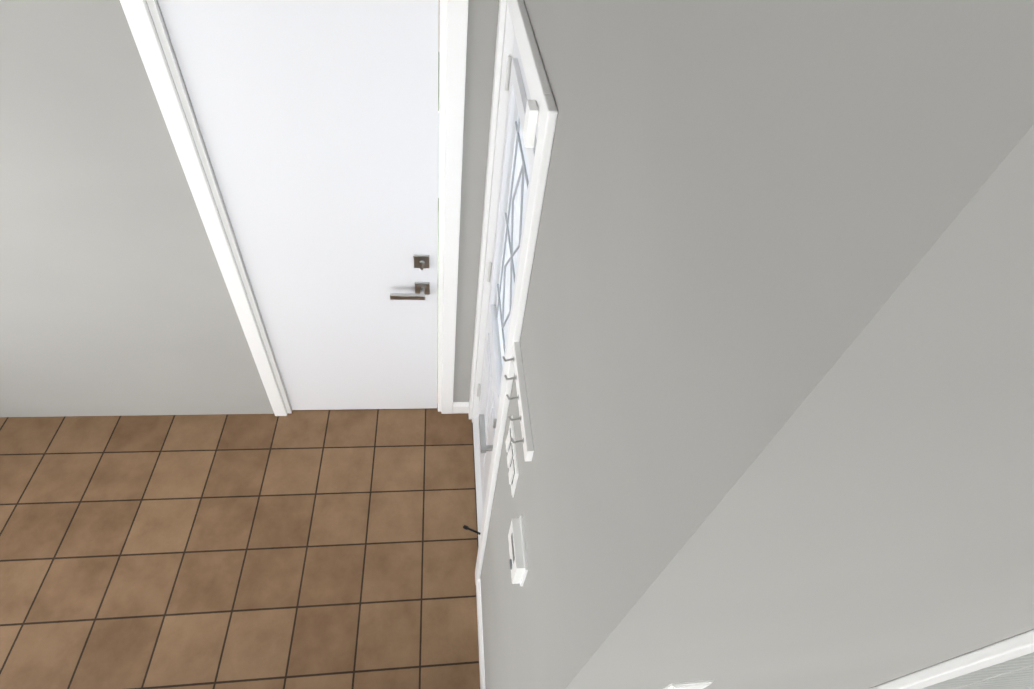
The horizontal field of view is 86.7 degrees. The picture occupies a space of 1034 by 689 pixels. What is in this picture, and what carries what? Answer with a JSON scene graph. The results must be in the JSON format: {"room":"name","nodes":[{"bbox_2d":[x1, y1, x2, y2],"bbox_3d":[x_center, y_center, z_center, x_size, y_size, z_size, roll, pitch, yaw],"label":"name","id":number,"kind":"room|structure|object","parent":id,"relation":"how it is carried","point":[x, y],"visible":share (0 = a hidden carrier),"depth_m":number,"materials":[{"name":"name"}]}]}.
{"room":"entryway","nodes":[
{"label":"entryway","id":0,"kind":"room"},
{"bbox_2d":[0,390,479,688],"bbox_3d":[-2.287,0.903,2.398,4.650,0.120,1.633,0,48,-8],"label":"floor","id":1,"kind":"structure","parent":0,"point":[316,549],"depth_m":2.45,"materials":[{"name":"brown tile"}]},
{"bbox_2d":[0,0,498,416],"bbox_3d":[-2.320,-0.533,1.907,4.430,2.720,0.150,0,48,-8],"label":"wall","id":2,"kind":"structure","parent":0,"point":[115,299],"depth_m":2.07,"materials":[{"name":"grey paint"}]},
{"bbox_2d":[120,0,468,415],"bbox_3d":[-0.721,-0.396,2.271,0.946,2.150,0.167,0,48,-8],"label":"door frame","id":3,"kind":"structure","parent":2,"relation":"attached to","point":[143,30],"depth_m":1.93,"materials":[{"name":"white wood"}]},
{"bbox_2d":[158,0,438,409],"bbox_3d":[-0.718,-0.323,2.258,0.778,2.057,0.113,0,48,-8],"label":"door","id":4,"kind":"structure","parent":2,"relation":"in","point":[317,120],"depth_m":1.96,"materials":[{"name":"white wood"}]},
{"bbox_2d":[472,0,715,688],"bbox_3d":[0.045,-0.008,1.778,0.220,2.720,1.539,0,48,-8],"label":"wall","id":5,"kind":"structure","parent":0,"point":[618,73],"depth_m":0.74,"materials":[{"name":"grey paint"}]},
{"bbox_2d":[452,402,485,688],"bbox_3d":[-0.238,0.897,2.566,0.107,0.089,1.483,0,48,-8],"label":"baseboard","id":6,"kind":"structure","parent":5,"relation":"attached to","point":[460,407],"depth_m":2.31,"materials":[{"name":"white wood"}]},
{"bbox_2d":[463,36,538,545],"bbox_3d":[-0.100,0.026,2.020,0.141,2.081,0.802,0,48,-8],"label":"front door","id":7,"kind":"structure","parent":5,"relation":"in","point":[516,171],"depth_m":1.85,"materials":[{"name":"white wood"}]},
{"bbox_2d":[523,100,538,147],"bbox_3d":[0.024,-0.397,0.986,0.017,0.070,0.043,0,48,-8],"label":"switch","id":8,"kind":"object","parent":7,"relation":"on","point":[530,121],"visible":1,"depth_m":0.97,"materials":[{"name":"white plastic"}]},
{"bbox_2d":[505,416,518,497],"bbox_3d":[-0.016,0.282,1.379,0.012,0.118,0.165,0,48,-8],"label":"light switch","id":9,"kind":"object","parent":5,"relation":"attached to","point":[512,464],"visible":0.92,"depth_m":1.35,"materials":[{"name":"white plastic"}]},
{"bbox_2d":[468,0,557,584],"bbox_3d":[0.004,0.004,2.000,0.237,2.170,0.951,0,48,-8],"label":"door frame","id":10,"kind":"structure","parent":5,"relation":"attached to","point":[540,91],"depth_m":1.56,"materials":[{"name":"white wood"}]},
{"bbox_2d":[508,515,527,585],"bbox_3d":[-0.001,0.460,1.218,0.028,0.100,0.120,0,48,-8],"label":"switch","id":11,"kind":"object","parent":5,"relation":"attached to","point":[518,564],"visible":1,"depth_m":1.19,"materials":[{"name":"white plastic"}]},
{"bbox_2d":[503,342,533,461],"bbox_3d":[-0.003,0.113,1.192,0.042,0.040,0.300,0,48,-8],"label":"key rack","id":12,"kind":"object","parent":5,"relation":"attached to","point":[526,431],"visible":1,"depth_m":1.17,"materials":[{"name":"white"}]},
{"bbox_2d":[488,0,1033,688],"bbox_3d":[1.453,0.665,1.372,2.896,2.720,0.260,0,48,-8],"label":"wall","id":13,"kind":"structure","parent":0,"point":[800,452],"depth_m":0.36,"materials":[{"name":"grey paint"}]},
{"bbox_2d":[664,680,713,688],"bbox_3d":[0.272,0.579,0.899,0.070,0.115,0.021,0,48,-8],"label":"light switch","id":14,"kind":"object","parent":13,"relation":"attached to","point":[696,685],"visible":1,"depth_m":0.87,"materials":[{"name":"white plastic"}]},
{"bbox_2d":[870,629,1033,688],"bbox_3d":[1.574,0.617,1.127,1.712,1.684,0.017,0,48,-8],"label":"window","id":15,"kind":"structure","parent":13,"relation":"in","point":[1022,644],"depth_m":0.91,"materials":[{"name":"white"}]},
{"bbox_2d":[921,652,1033,688],"bbox_3d":[1.569,0.570,1.162,1.562,1.526,0.084,0,48,-8],"label":"window blind","id":16,"kind":"object","parent":15,"relation":"attached to","point":[1016,673],"visible":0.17,"depth_m":1.39,"materials":[{"name":"white"}]},
{"label":"outside","id":17,"kind":"structure","parent":0,"visible":0},
{"bbox_2d":[437,52,438,389],"bbox_3d":[1.918,-13.080,16.198,70.000,0.150,39.740,0,48,-8],"label":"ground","id":18,"kind":"structure","parent":17,"point":[438,221],"depth_m":4.70,"materials":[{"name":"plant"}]},
{"bbox_2d":[438,111,438,197],"bbox_3d":[3.210,-1.582,5.235,8.520,0.790,0.040,0,48,-8],"label":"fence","id":19,"kind":"object","parent":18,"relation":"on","point":[438,154],"depth_m":4.64,"materials":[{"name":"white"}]},
{"bbox_2d":[438,0,439,51],"bbox_3d":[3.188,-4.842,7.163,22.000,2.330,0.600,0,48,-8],"label":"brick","id":20,"kind":"object","parent":18,"relation":"on","point":[439,20],"depth_m":6.94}
]}

